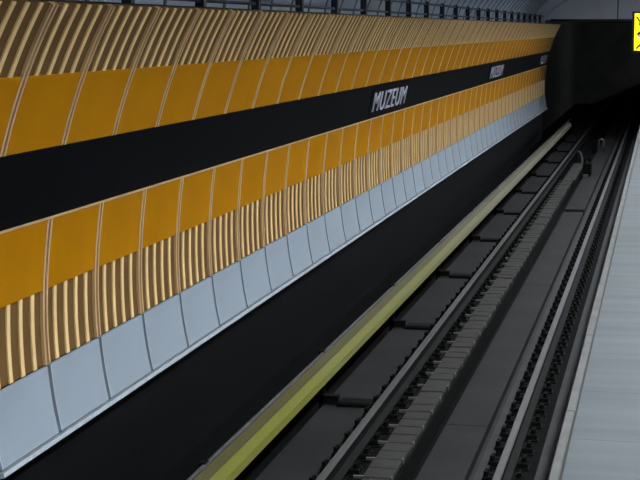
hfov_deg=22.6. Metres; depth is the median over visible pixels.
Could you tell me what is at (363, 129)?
panel
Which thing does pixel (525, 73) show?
panel
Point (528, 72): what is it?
panel
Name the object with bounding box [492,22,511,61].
panel
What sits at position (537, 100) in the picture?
panel
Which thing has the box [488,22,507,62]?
panel
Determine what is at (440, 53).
panel
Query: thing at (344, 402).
cross beam
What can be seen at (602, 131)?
floor
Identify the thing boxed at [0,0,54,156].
panel
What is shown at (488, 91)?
panel
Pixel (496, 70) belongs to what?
station sign
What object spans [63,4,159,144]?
panel
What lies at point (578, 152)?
cable
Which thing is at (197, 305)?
panel
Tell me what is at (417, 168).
panel
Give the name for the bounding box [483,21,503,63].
panel
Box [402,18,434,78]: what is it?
panel
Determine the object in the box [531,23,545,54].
panel
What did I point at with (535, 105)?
panel
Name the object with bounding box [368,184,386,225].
panel
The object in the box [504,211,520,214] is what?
cross beam
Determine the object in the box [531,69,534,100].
panel
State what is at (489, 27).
panel
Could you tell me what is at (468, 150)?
panel
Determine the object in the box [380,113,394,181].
panel
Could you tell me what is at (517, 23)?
panel
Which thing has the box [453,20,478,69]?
panel
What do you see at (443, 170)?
panel
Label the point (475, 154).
panel
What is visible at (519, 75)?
panel
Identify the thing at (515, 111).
panel
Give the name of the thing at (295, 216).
panel
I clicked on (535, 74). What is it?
panel
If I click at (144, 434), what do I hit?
wall
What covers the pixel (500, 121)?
panel
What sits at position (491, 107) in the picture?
panel
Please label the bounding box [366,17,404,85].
panel
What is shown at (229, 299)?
panel
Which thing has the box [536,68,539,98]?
panel
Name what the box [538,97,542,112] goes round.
panel
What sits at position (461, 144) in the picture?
panel
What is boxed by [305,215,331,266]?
panel
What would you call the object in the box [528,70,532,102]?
panel
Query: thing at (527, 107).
panel
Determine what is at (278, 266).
panel
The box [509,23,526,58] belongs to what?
panel
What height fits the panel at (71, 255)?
1.120 m
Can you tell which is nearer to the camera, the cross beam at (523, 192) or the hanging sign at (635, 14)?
the hanging sign at (635, 14)
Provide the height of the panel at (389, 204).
0.576 m
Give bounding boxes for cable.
[576,151,583,162]
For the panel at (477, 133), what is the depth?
40.03 m
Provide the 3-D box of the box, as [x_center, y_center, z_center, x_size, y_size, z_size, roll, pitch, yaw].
[7.481,-2.065,44.762,0.215,0.558,0.950,2,8,12]
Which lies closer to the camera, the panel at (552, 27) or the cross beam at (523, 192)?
the cross beam at (523, 192)
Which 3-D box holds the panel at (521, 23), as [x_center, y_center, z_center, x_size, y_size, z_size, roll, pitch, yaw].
[5.461,-5.616,45.157,0.454,1.038,1.090,2,8,12]
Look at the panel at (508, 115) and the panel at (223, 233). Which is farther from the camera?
the panel at (508, 115)
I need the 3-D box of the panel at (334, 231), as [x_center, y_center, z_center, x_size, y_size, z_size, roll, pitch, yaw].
[0.218,-0.131,22.578,0.136,0.576,1.124,2,8,12]
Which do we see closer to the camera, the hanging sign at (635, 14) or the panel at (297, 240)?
the panel at (297, 240)
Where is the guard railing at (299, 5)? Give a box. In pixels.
[121,0,544,22]
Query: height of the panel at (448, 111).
1.120 m
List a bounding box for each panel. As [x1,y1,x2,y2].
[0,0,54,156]
[0,219,49,388]
[0,366,63,478]
[2,1,111,155]
[45,204,100,362]
[47,338,112,436]
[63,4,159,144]
[96,190,144,335]
[98,315,154,403]
[114,6,199,134]
[140,179,181,311]
[141,294,190,375]
[157,8,232,126]
[177,169,213,291]
[178,277,221,350]
[193,9,262,119]
[209,160,241,274]
[210,261,249,329]
[225,11,288,113]
[238,152,266,259]
[239,248,273,310]
[253,12,310,107]
[263,145,288,245]
[263,236,294,294]
[277,13,330,103]
[285,139,308,233]
[285,225,314,279]
[299,14,348,98]
[305,134,326,223]
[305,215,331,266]
[318,15,364,95]
[323,129,342,213]
[323,206,347,254]
[336,15,379,91]
[339,124,357,204]
[340,198,361,243]
[352,16,392,88]
[354,120,370,196]
[355,191,374,234]
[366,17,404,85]
[367,116,382,189]
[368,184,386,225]
[379,17,415,83]
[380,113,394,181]
[381,178,397,217]
[391,18,425,81]
[391,110,404,176]
[392,172,407,209]
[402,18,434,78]
[402,106,414,170]
[403,167,417,202]
[411,104,423,165]
[412,19,443,77]
[412,162,425,196]
[420,101,431,160]
[421,19,451,75]
[421,158,434,190]
[428,153,441,184]
[429,99,439,156]
[430,19,458,73]
[437,97,446,152]
[437,149,449,179]
[438,20,465,72]
[444,94,453,147]
[445,146,455,174]
[446,20,472,70]
[451,93,459,144]
[451,142,462,170]
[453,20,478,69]
[457,91,465,140]
[458,139,467,165]
[460,21,483,67]
[463,136,473,162]
[464,89,471,137]
[466,21,489,66]
[469,87,476,133]
[469,133,478,158]
[472,21,494,65]
[474,130,483,154]
[475,85,482,131]
[477,21,499,64]
[480,84,486,128]
[480,127,488,151]
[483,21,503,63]
[485,83,491,125]
[485,125,493,147]
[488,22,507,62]
[489,81,495,122]
[489,122,497,144]
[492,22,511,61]
[494,80,499,120]
[494,120,501,141]
[497,22,515,60]
[498,79,503,118]
[498,118,505,139]
[501,22,519,59]
[502,78,507,116]
[502,116,508,136]
[505,22,522,59]
[506,76,511,114]
[506,114,512,134]
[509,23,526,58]
[509,76,514,112]
[509,112,515,131]
[513,23,529,57]
[513,75,517,110]
[513,110,518,129]
[516,23,532,57]
[516,74,520,108]
[516,108,522,127]
[519,23,535,56]
[519,73,523,107]
[520,107,525,124]
[522,72,526,105]
[522,105,527,122]
[523,23,537,55]
[525,23,540,55]
[525,71,529,104]
[526,104,530,121]
[528,23,543,54]
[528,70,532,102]
[528,102,533,119]
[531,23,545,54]
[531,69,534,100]
[531,101,535,117]
[533,68,537,99]
[533,99,538,115]
[534,24,548,53]
[536,24,550,53]
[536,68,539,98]
[536,98,540,113]
[538,67,541,97]
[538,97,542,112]
[539,24,552,52]
[540,67,543,95]
[541,24,554,52]
[541,96,544,111]
[543,66,545,94]
[543,95,546,109]
[544,24,556,51]
[546,24,558,51]
[548,24,560,50]
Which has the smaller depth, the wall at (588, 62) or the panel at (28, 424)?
the panel at (28, 424)
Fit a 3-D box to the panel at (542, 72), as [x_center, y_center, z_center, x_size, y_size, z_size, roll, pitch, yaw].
[8.422,-6.028,60.753,0.105,1.120,1.090,2,8,12]
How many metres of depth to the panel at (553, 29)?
59.54 m
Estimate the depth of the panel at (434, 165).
32.38 m
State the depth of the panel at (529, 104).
55.32 m
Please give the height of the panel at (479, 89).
1.120 m
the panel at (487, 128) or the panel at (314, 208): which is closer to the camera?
the panel at (314, 208)
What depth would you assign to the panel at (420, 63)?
28.80 m
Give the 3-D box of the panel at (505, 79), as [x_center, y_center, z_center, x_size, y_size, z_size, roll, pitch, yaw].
[5.356,-4.153,46.536,0.105,1.120,1.090,2,8,12]
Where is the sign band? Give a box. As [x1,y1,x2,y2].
[0,51,549,234]
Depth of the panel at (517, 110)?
51.01 m
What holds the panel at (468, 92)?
attached to the wall at (144, 434)
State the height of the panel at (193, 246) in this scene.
1.120 m
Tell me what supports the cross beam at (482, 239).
on the slab
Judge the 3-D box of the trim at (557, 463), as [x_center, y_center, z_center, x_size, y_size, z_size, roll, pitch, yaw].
[9.103,-3.034,45.455,0.074,0.323,93.528,2,8,12]
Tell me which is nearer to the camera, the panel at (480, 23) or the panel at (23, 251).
the panel at (23, 251)
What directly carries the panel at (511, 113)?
attached to the wall at (144, 434)
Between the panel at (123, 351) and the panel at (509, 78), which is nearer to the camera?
the panel at (123, 351)
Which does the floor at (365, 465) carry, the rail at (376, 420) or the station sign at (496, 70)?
the rail at (376, 420)
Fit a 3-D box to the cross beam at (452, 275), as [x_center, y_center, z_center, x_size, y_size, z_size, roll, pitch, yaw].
[2.386,0.597,26.609,0.460,0.049,0.260,2,8,12]
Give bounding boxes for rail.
[187,119,571,479]
[309,98,612,479]
[469,101,635,479]
[482,98,639,479]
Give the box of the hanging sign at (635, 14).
[631,11,639,52]
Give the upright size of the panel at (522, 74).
1.120 m
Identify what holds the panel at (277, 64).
attached to the wall at (144, 434)
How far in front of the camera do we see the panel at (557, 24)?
60.64 m
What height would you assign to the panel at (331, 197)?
1.120 m
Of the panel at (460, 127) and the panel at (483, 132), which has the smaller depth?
the panel at (460, 127)
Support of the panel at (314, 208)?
attached to the wall at (144, 434)
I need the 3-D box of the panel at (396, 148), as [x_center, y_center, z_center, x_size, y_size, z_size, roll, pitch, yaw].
[1.347,-1.701,27.945,0.105,1.120,1.090,2,8,12]
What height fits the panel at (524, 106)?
0.576 m
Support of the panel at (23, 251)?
attached to the wall at (144, 434)
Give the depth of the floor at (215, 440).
21.50 m
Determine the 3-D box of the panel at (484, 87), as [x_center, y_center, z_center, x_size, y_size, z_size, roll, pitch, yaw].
[4.177,-3.432,41.068,0.105,1.120,1.090,2,8,12]
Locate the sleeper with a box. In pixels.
[353,163,582,479]
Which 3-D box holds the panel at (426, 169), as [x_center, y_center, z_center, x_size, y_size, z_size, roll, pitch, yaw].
[2.104,-1.285,31.327,0.136,0.576,1.124,2,8,12]
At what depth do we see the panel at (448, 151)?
34.57 m
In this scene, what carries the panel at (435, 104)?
attached to the wall at (144, 434)
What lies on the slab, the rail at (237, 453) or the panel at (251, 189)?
the rail at (237, 453)
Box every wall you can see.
[0,0,550,479]
[542,20,639,130]
[546,0,639,19]
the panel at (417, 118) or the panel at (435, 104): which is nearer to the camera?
the panel at (417, 118)
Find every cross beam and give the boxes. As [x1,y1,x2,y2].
[337,398,375,407]
[404,323,435,329]
[449,273,472,278]
[480,238,502,241]
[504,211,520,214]
[522,191,538,193]
[548,161,559,163]
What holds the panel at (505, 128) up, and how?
attached to the wall at (144, 434)
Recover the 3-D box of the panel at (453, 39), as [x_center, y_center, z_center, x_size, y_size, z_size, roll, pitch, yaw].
[2.632,-3.885,32.034,0.454,1.038,1.090,2,8,12]
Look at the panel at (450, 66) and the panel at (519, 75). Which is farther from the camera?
the panel at (519, 75)
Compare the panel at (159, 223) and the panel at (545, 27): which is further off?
the panel at (545, 27)
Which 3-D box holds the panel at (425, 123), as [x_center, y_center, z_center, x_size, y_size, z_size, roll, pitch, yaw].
[2.055,-2.134,31.226,0.105,1.120,1.090,2,8,12]
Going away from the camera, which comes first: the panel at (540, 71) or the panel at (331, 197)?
the panel at (331, 197)
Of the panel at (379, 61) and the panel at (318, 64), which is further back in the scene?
the panel at (379, 61)
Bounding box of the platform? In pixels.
[562,140,639,479]
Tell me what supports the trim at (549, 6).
attached to the wall at (570, 9)
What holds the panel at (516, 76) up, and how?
attached to the wall at (144, 434)
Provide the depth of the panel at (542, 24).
52.87 m
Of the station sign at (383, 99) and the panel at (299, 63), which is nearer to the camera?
the panel at (299, 63)
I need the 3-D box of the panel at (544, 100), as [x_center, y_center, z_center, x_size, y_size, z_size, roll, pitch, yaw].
[8.707,-5.323,61.948,0.136,0.576,1.124,2,8,12]
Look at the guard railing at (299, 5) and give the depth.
26.92 m
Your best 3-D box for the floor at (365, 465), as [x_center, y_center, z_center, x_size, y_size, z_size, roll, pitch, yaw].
[6.921,-1.748,45.777,0.295,0.288,94.144,2,8,12]
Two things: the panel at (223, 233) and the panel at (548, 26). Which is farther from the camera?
the panel at (548, 26)
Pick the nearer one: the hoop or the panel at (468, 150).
the panel at (468, 150)
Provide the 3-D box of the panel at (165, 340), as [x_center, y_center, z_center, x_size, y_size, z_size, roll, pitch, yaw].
[-1.433,0.878,14.923,0.136,0.576,1.124,2,8,12]
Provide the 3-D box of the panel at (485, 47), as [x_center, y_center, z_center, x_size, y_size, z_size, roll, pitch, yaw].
[4.046,-4.751,38.595,0.454,1.038,1.090,2,8,12]
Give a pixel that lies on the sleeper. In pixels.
(403, 451)
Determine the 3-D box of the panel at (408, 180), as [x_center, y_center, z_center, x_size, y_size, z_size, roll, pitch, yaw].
[1.633,-0.996,29.140,0.136,0.576,1.124,2,8,12]
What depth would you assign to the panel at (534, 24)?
49.61 m
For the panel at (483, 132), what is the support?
attached to the wall at (144, 434)
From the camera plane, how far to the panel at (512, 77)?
48.81 m
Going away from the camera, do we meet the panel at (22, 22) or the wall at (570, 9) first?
the panel at (22, 22)
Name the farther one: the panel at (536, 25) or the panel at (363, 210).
the panel at (536, 25)
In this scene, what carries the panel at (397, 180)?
attached to the wall at (144, 434)
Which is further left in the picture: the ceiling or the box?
the ceiling
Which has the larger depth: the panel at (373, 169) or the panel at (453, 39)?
the panel at (453, 39)
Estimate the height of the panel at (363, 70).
1.038 m
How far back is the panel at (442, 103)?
33.46 m
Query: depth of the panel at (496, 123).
44.41 m
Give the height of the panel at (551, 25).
1.038 m
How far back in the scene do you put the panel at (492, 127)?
43.33 m
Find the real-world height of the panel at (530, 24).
1.038 m
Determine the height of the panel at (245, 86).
1.038 m
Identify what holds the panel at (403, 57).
attached to the wall at (144, 434)
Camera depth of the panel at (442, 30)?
29.89 m
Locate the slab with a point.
(302, 458)
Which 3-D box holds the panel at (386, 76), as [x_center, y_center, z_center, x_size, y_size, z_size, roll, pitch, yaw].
[1.217,-3.020,25.472,0.454,1.038,1.090,2,8,12]
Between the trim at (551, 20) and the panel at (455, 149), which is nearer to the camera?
the panel at (455, 149)
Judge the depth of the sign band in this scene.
14.91 m
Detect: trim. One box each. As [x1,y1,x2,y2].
[85,0,547,21]
[533,0,567,22]
[548,128,639,479]
[550,19,631,21]
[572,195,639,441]
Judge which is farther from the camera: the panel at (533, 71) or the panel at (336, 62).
the panel at (533, 71)
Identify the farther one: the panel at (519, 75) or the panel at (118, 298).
the panel at (519, 75)
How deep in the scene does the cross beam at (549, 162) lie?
49.11 m
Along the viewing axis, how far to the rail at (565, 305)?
20.28 m
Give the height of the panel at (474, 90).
1.120 m
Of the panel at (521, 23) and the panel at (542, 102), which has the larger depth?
the panel at (542, 102)
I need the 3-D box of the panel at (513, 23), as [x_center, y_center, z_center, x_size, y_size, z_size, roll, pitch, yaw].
[4.990,-5.328,42.970,0.454,1.038,1.090,2,8,12]
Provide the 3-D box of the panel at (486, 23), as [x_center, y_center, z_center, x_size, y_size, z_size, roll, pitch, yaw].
[3.575,-4.462,36.408,0.454,1.038,1.090,2,8,12]
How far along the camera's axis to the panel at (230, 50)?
15.63 m
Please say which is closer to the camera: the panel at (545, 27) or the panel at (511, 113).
the panel at (511, 113)
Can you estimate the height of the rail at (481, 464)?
0.325 m
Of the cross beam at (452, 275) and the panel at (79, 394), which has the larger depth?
the cross beam at (452, 275)
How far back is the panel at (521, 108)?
52.13 m
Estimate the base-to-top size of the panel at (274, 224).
1.120 m
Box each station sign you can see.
[368,82,408,116]
[488,62,504,80]
[538,53,547,65]
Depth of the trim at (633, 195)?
13.80 m
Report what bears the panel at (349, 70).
attached to the wall at (144, 434)
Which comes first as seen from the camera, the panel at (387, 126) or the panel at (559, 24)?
the panel at (387, 126)
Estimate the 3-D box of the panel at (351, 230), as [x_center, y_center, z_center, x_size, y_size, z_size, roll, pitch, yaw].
[0.454,-0.275,23.672,0.136,0.576,1.124,2,8,12]
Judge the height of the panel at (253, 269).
0.576 m
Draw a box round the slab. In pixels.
[255,101,608,479]
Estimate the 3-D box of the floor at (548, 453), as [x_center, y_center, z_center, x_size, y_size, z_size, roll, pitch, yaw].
[8.718,-1.704,45.396,0.260,0.300,94.144,2,8,12]
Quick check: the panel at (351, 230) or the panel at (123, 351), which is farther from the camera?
the panel at (351, 230)
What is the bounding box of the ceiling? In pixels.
[72,0,548,22]
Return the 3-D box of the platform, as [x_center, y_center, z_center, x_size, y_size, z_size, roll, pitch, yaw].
[12.976,-2.884,44.322,7.951,0.320,94.144,2,8,12]
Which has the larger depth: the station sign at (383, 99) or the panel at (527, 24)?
the panel at (527, 24)
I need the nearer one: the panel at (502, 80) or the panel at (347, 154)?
the panel at (347, 154)
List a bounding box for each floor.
[159,104,595,479]
[343,102,615,479]
[410,102,623,479]
[491,102,639,479]
[534,117,639,479]
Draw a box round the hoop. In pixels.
[592,139,604,152]
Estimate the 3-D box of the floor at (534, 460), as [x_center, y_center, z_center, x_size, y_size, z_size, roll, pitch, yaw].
[8.385,-1.707,45.467,0.420,0.288,94.144,2,8,12]
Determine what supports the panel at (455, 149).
attached to the wall at (144, 434)
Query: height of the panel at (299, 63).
1.038 m
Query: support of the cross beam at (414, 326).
on the slab
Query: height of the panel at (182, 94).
1.038 m
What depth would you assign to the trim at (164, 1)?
36.97 m
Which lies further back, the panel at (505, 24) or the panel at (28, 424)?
the panel at (505, 24)
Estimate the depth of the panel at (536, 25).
50.73 m
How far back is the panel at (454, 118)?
35.66 m
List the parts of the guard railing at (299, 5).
post, post, post, post, post, post, post, post, post, post, post, rail, post, post, post, post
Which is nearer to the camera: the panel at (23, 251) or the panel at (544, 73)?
the panel at (23, 251)
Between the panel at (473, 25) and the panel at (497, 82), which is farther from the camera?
the panel at (497, 82)
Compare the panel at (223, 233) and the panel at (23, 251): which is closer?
the panel at (23, 251)
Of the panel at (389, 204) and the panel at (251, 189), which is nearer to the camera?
the panel at (251, 189)
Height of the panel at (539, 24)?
1.038 m
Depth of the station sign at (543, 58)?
59.58 m
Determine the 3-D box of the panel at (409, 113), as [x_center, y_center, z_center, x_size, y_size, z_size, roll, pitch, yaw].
[1.583,-1.846,29.038,0.105,1.120,1.090,2,8,12]
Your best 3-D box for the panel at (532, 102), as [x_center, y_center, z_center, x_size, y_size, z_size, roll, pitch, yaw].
[7.528,-4.602,56.480,0.136,0.576,1.124,2,8,12]
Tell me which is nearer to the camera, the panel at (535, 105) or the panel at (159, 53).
the panel at (159, 53)
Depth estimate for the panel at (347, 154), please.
23.60 m
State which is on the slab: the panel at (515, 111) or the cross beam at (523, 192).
the cross beam at (523, 192)
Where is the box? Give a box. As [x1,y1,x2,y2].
[583,157,591,177]
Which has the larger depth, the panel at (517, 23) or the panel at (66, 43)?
the panel at (517, 23)

